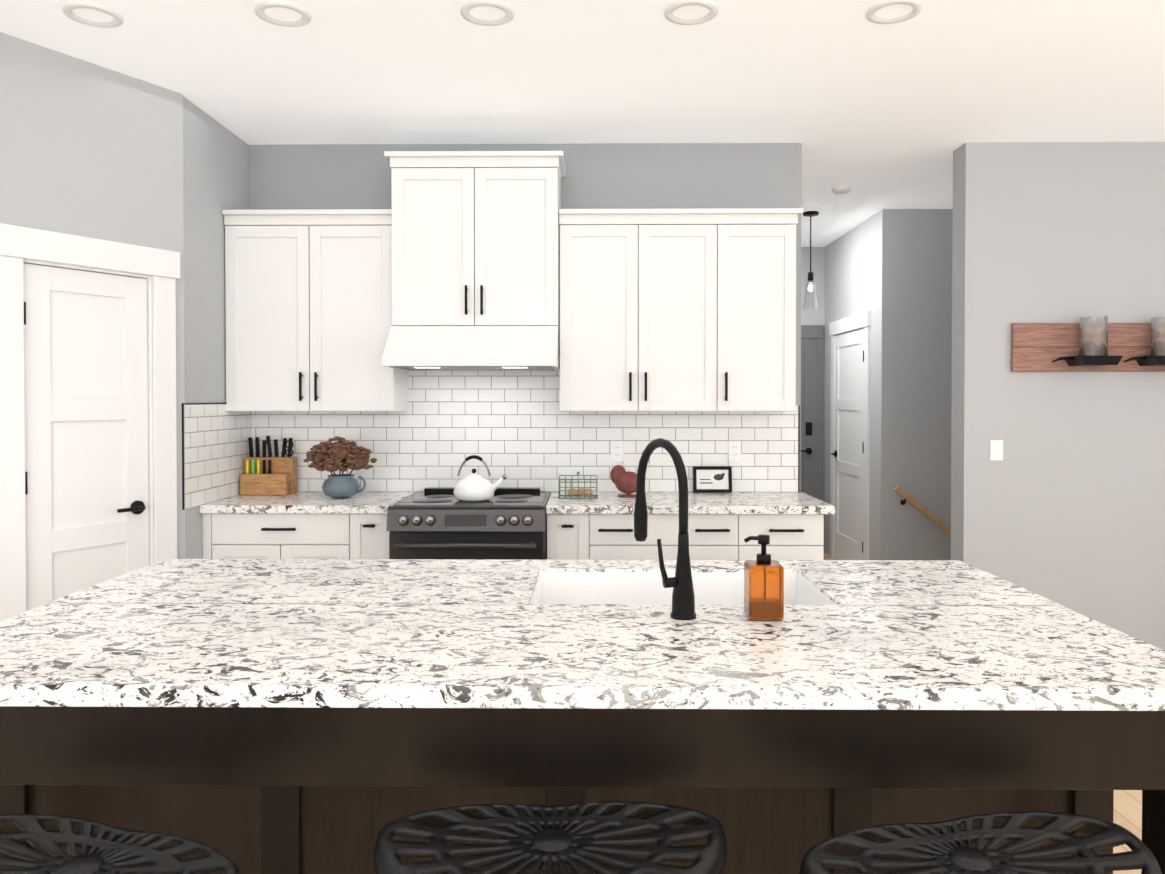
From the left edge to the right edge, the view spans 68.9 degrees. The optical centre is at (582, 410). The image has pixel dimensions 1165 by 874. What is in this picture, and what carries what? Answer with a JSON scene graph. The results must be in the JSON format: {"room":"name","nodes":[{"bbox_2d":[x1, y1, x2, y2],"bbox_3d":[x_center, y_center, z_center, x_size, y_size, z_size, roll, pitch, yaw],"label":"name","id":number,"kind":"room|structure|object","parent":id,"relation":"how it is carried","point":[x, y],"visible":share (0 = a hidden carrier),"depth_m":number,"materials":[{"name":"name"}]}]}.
{"room":"kitchen","nodes":[
{"label":"kitchen","id":0,"kind":"room"},
{"bbox_2d":[0,32,185,558],"bbox_3d":[-2.140,-0.047,3.671,0.110,2.870,0.850,0,1,30],"label":"wall","id":1,"kind":"structure","parent":0,"point":[90,150],"depth_m":3.63,"materials":[{"name":"grey paint"}]},
{"bbox_2d":[0,223,179,620],"bbox_3d":[-2.121,0.329,3.651,0.148,2.120,0.800,0,1,30],"label":"door frame","id":2,"kind":"structure","parent":1,"relation":"attached to","point":[88,441],"depth_m":3.62,"materials":[{"name":"white wood"}]},
{"bbox_2d":[183,96,248,558],"bbox_3d":[-1.939,-0.056,4.398,0.110,2.870,0.809,0,1,1],"label":"wall","id":3,"kind":"structure","parent":0,"point":[215,168],"depth_m":4.25,"materials":[{"name":"grey paint"}]},
{"bbox_2d":[0,0,1164,246],"bbox_3d":[0.584,-1.510,2.807,9.200,0.080,12.000,0,1,1],"label":"ceiling","id":4,"kind":"structure","parent":0,"point":[872,114],"depth_m":3.74,"materials":[{"name":"white paint"}]},
{"bbox_2d":[62,2,123,27],"bbox_3d":[-1.822,-1.480,3.163,0.200,0.030,0.200,0,1,1],"label":"recessed light","id":5,"kind":"object","parent":4,"relation":"in","point":[116,21],"visible":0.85,"depth_m":3.15,"materials":[{"name":"white"}]},
{"bbox_2d":[254,1,310,26],"bbox_3d":[-1.112,-1.480,3.156,0.200,0.030,0.200,0,1,1],"label":"recessed light","id":6,"kind":"object","parent":4,"relation":"in","point":[261,7],"visible":0.73,"depth_m":3.14,"materials":[{"name":"white"}]},
{"bbox_2d":[460,0,513,25],"bbox_3d":[-0.352,-1.479,3.148,0.200,0.030,0.200,0,1,1],"label":"recessed light","id":7,"kind":"object","parent":4,"relation":"in","point":[466,8],"visible":0.73,"depth_m":3.13,"materials":[{"name":"white"}]},
{"bbox_2d":[664,0,718,24],"bbox_3d":[0.402,-1.479,3.140,0.200,0.030,0.200,0,1,1],"label":"recessed light","id":8,"kind":"object","parent":4,"relation":"in","point":[712,7],"visible":0.77,"depth_m":3.12,"materials":[{"name":"white"}]},
{"bbox_2d":[803,211,818,309],"bbox_3d":[1.754,-1.149,6.530,0.120,0.740,0.120,0,1,1],"label":"pendant lamp","id":9,"kind":"object","parent":4,"relation":"hanging from","point":[810,214],"visible":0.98,"depth_m":6.52,"materials":[{"name":"black"}]},
{"bbox_2d":[832,185,851,193],"bbox_3d":[1.756,-1.491,5.755,0.130,0.036,0.130,0,1,1],"label":"smoke detector","id":10,"kind":"object","parent":4,"relation":"attached to","point":[843,189],"visible":1,"depth_m":5.71,"materials":[{"name":"white plastic"}]},
{"bbox_2d":[865,0,922,23],"bbox_3d":[1.148,-1.479,3.132,0.200,0.030,0.200,0,1,1],"label":"recessed light","id":11,"kind":"object","parent":4,"relation":"in","point":[916,5],"visible":0.56,"depth_m":3.12,"materials":[{"name":"white"}]},
{"bbox_2d":[249,142,1164,650],"bbox_3d":[1.006,-0.062,4.857,8.400,2.870,0.170,0,1,1],"label":"wall","id":12,"kind":"structure","parent":0,"point":[1062,503],"depth_m":4.76,"materials":[{"name":"grey paint"}]},
{"bbox_2d":[222,211,409,414],"bbox_3d":[-1.433,-0.510,4.625,0.889,1.027,0.330,0,1,1],"label":"upper cabinet","id":13,"kind":"object","parent":12,"relation":"attached to","point":[307,333],"depth_m":4.47,"materials":[{"name":"white wood"}]},
{"bbox_2d":[382,326,558,370],"bbox_3d":[-0.556,-0.325,4.476,0.859,0.219,0.600,0,1,1],"label":"range hood","id":14,"kind":"object","parent":12,"relation":"attached to","point":[473,348],"visible":0.94,"depth_m":4.26,"materials":[{"name":"white"}]},
{"bbox_2d":[386,155,561,330],"bbox_3d":[-0.554,-0.871,4.576,0.861,0.866,0.400,0,1,1],"label":"upper cabinet","id":15,"kind":"object","parent":12,"relation":"attached to","point":[472,240],"depth_m":4.38,"materials":[{"name":"white wood"}]},
{"bbox_2d":[611,441,623,460],"bbox_3d":[0.195,0.229,4.773,0.072,0.116,0.007,0,1,1],"label":"electrical outlet","id":16,"kind":"object","parent":12,"relation":"attached to","point":[617,450],"visible":1,"depth_m":4.77,"materials":[{"name":"white plastic"}]},
{"bbox_2d":[558,211,733,414],"bbox_3d":[0.324,-0.510,4.606,0.888,1.027,0.330,0,1,1],"label":"upper cabinet","id":17,"kind":"object","parent":12,"relation":"attached to","point":[676,327],"depth_m":4.45,"materials":[{"name":"white wood"}]},
{"bbox_2d":[728,441,740,460],"bbox_3d":[0.855,0.229,4.766,0.072,0.116,0.007,0,1,1],"label":"electrical outlet","id":18,"kind":"object","parent":12,"relation":"attached to","point":[734,450],"visible":1,"depth_m":4.76,"materials":[{"name":"white plastic"}]},
{"bbox_2d":[734,211,801,414],"bbox_3d":[0.881,-0.510,4.600,0.475,1.027,0.330,0,1,1],"label":"upper cabinet","id":19,"kind":"object","parent":12,"relation":"attached to","point":[764,241],"depth_m":4.44,"materials":[{"name":"white wood"}]},
{"bbox_2d":[990,440,1002,460],"bbox_3d":[2.320,0.224,4.757,0.072,0.116,0.008,0,1,1],"label":"switch plate","id":20,"kind":"object","parent":12,"relation":"attached to","point":[996,450],"visible":1,"depth_m":4.76,"materials":[{"name":"white plastic"}]},
{"bbox_2d":[1011,316,1164,371],"bbox_3d":[3.174,-0.362,4.651,1.560,0.295,0.188,0,1,1],"label":"sconces","id":21,"kind":"object","parent":12,"relation":"attached to","point":[1088,346],"visible":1,"depth_m":4.72,"materials":[{"name":"brown wood"}]},
{"bbox_2d":[801,247,824,546],"bbox_3d":[1.685,-0.105,8.090,1.490,2.870,0.150,0,1,1],"label":"wall","id":22,"kind":"structure","parent":0,"point":[812,316],"depth_m":8.00,"materials":[{"name":"grey paint"}]},
{"bbox_2d":[800,325,823,500],"bbox_3d":[1.754,0.267,7.985,1.030,2.130,0.068,0,1,1],"label":"door","id":23,"kind":"structure","parent":22,"relation":"attached to","point":[812,427],"depth_m":7.99,"materials":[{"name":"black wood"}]},
{"bbox_2d":[824,214,875,559],"bbox_3d":[2.347,-0.094,7.293,0.150,2.870,1.430,0,1,1],"label":"wall","id":24,"kind":"structure","parent":0,"point":[850,259],"depth_m":7.20,"materials":[{"name":"grey paint"}]},
{"bbox_2d":[829,311,870,559],"bbox_3d":[2.237,0.277,7.214,0.068,2.130,1.060,0,1,1],"label":"door","id":25,"kind":"structure","parent":24,"relation":"attached to","point":[850,448],"depth_m":7.17,"materials":[{"name":"white wood"}]},
{"bbox_2d":[874,209,952,559],"bbox_3d":[3.743,-0.084,6.488,2.960,2.870,0.150,0,1,1],"label":"wall","id":26,"kind":"structure","parent":0,"point":[913,335],"depth_m":6.43,"materials":[{"name":"grey paint"}]},
{"bbox_2d":[894,485,950,535],"bbox_3d":[2.662,0.831,6.396,0.643,0.536,0.080,0,1,1],"label":"stair handrail","id":27,"kind":"object","parent":26,"relation":"attached to","point":[925,511],"visible":0.54,"depth_m":6.36,"materials":[{"name":"brown wood"}]},
{"bbox_2d":[824,552,1141,873],"bbox_3d":[0.584,1.439,2.846,9.200,0.080,12.000,0,1,1],"label":"floor","id":28,"kind":"structure","parent":0,"point":[1127,813],"depth_m":2.95,"materials":[{"name":"brown wood"}]},
{"bbox_2d":[0,814,238,873],"bbox_3d":[-0.793,1.050,1.334,0.568,0.718,0.447,0,1,1],"label":"stool","id":29,"kind":"object","parent":28,"relation":"on","point":[114,850],"visible":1,"depth_m":1.37,"materials":[{"name":"metal"}]},
{"bbox_2d":[202,515,361,558],"bbox_3d":[-1.489,0.941,4.511,0.784,0.872,0.598,0,1,1],"label":"base cabinet","id":30,"kind":"object","parent":28,"relation":"on","point":[223,536],"depth_m":4.21,"materials":[{"name":"white wood"}]},
{"bbox_2d":[198,491,415,514],"bbox_3d":[-1.412,0.484,4.486,0.939,0.041,0.633,0,1,1],"label":"countertop","id":31,"kind":"structure","parent":30,"relation":"on","point":[301,502],"depth_m":4.21,"materials":[{"name":"white stone"}]},
{"bbox_2d":[240,436,296,494],"bbox_3d":[-1.732,0.301,4.681,0.272,0.320,0.150,0,1,1],"label":"knife block","id":32,"kind":"object","parent":31,"relation":"on","point":[269,475],"visible":1,"depth_m":4.68,"materials":[{"name":"brown wood"}]},
{"bbox_2d":[303,436,376,497],"bbox_3d":[-1.284,0.299,4.513,0.373,0.327,0.297,0,1,1],"label":"vase","id":33,"kind":"object","parent":31,"relation":"on","point":[341,454],"visible":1,"depth_m":4.44,"materials":[{"name":"blue"}]},
{"bbox_2d":[362,515,389,558],"bbox_3d":[-1.077,0.941,4.506,0.266,0.872,0.598,0,1,1],"label":"base cabinet","id":34,"kind":"object","parent":28,"relation":"on","point":[375,537],"depth_m":4.21,"materials":[{"name":"white wood"}]},
{"bbox_2d":[386,487,550,559],"bbox_3d":[-0.560,0.898,4.422,0.762,0.922,0.728,0,1,1],"label":"range","id":35,"kind":"object","parent":28,"relation":"on","point":[506,523],"visible":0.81,"depth_m":4.12,"materials":[{"name":"black metal"}]},
{"bbox_2d":[453,455,506,501],"bbox_3d":[-0.522,0.344,4.344,0.275,0.229,0.210,0,1,1],"label":"kettle","id":36,"kind":"object","parent":35,"relation":"on","point":[473,487],"visible":1,"depth_m":4.28,"materials":[{"name":"white metal"}]},
{"bbox_2d":[374,801,726,873],"bbox_3d":[-0.051,1.049,1.407,0.581,0.718,0.432,0,1,1],"label":"stool","id":37,"kind":"object","parent":28,"relation":"on","point":[594,837],"visible":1,"depth_m":1.40,"materials":[{"name":"metal"}]},
{"bbox_2d":[547,515,593,559],"bbox_3d":[-0.069,0.941,4.495,0.210,0.872,0.598,0,1,1],"label":"base cabinet","id":38,"kind":"object","parent":28,"relation":"on","point":[569,537],"depth_m":4.19,"materials":[{"name":"white wood"}]},
{"bbox_2d":[0,711,1164,873],"bbox_3d":[-0.078,0.972,2.172,2.520,0.873,1.189,0,1,1],"label":"kitchen island","id":39,"kind":"object","parent":28,"relation":"on","point":[290,715],"depth_m":1.58,"materials":[{"name":"wood"}]},
{"bbox_2d":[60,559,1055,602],"bbox_3d":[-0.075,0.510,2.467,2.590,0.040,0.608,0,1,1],"label":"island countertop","id":40,"kind":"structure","parent":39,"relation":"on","point":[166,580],"depth_m":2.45,"materials":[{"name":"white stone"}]},
{"bbox_2d":[532,571,835,602],"bbox_3d":[0.262,0.628,2.389,0.843,0.258,0.488,0,1,1],"label":"sink","id":41,"kind":"object","parent":40,"relation":"in","point":[551,586],"depth_m":2.60,"materials":[{"name":"white ceramic"}]},
{"bbox_2d":[0,599,1164,714],"bbox_3d":[-0.081,0.518,1.856,2.590,0.040,0.630,0,1,1],"label":"island countertop","id":42,"kind":"structure","parent":39,"relation":"on","point":[56,655],"depth_m":1.71,"materials":[{"name":"white stone"}]},
{"bbox_2d":[634,438,695,619],"bbox_3d":[0.203,0.282,2.126,0.140,0.424,0.244,0,1,1],"label":"faucet","id":43,"kind":"object","parent":42,"relation":"on","point":[683,596],"visible":1,"depth_m":2.03,"materials":[{"name":"black metal"}]},
{"bbox_2d":[744,534,783,620],"bbox_3d":[0.432,0.397,2.034,0.086,0.196,0.082,0,1,1],"label":"soap bottle","id":44,"kind":"object","parent":42,"relation":"on","point":[763,586],"visible":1,"depth_m":1.99,"materials":[{"name":"orange glass"}]},
{"bbox_2d":[594,515,741,559],"bbox_3d":[0.378,0.941,4.491,0.787,0.872,0.598,0,1,1],"label":"base cabinet","id":45,"kind":"object","parent":28,"relation":"on","point":[711,537],"depth_m":4.19,"materials":[{"name":"white wood"}]},
{"bbox_2d":[546,491,834,514],"bbox_3d":[0.530,0.484,4.466,1.413,0.041,0.633,0,1,1],"label":"countertop","id":46,"kind":"structure","parent":45,"relation":"on","point":[608,502],"depth_m":4.21,"materials":[{"name":"white stone"}]},
{"bbox_2d":[558,472,597,498],"bbox_3d":[-0.023,0.394,4.508,0.205,0.137,0.145,0,1,1],"label":"wire basket","id":47,"kind":"object","parent":46,"relation":"on","point":[580,491],"visible":1,"depth_m":4.49,"materials":[{"name":"green metal"}]},
{"bbox_2d":[610,465,650,497],"bbox_3d":[0.258,0.367,4.556,0.216,0.189,0.120,0,1,1],"label":"rooster","id":48,"kind":"object","parent":46,"relation":"on","point":[623,480],"visible":0.69,"depth_m":4.54,"materials":[{"name":"red ceramic"}]},
{"bbox_2d":[693,466,731,492],"bbox_3d":[0.725,0.386,4.738,0.215,0.146,0.038,0,1,1],"label":"picture frame","id":49,"kind":"object","parent":46,"relation":"on","point":[712,479],"visible":1,"depth_m":4.74,"materials":[{"name":"black"}]},
{"bbox_2d":[742,515,823,559],"bbox_3d":[0.982,0.941,4.484,0.421,0.872,0.598,0,1,1],"label":"base cabinet","id":50,"kind":"object","parent":28,"relation":"on","point":[792,537],"depth_m":4.18,"materials":[{"name":"white wood"}]},
{"bbox_2d":[800,811,1161,873],"bbox_3d":[0.623,1.050,1.353,0.573,0.718,0.438,0,1,1],"label":"stool","id":51,"kind":"object","parent":28,"relation":"on","point":[928,848],"visible":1,"depth_m":1.38,"materials":[{"name":"metal"}]}
]}

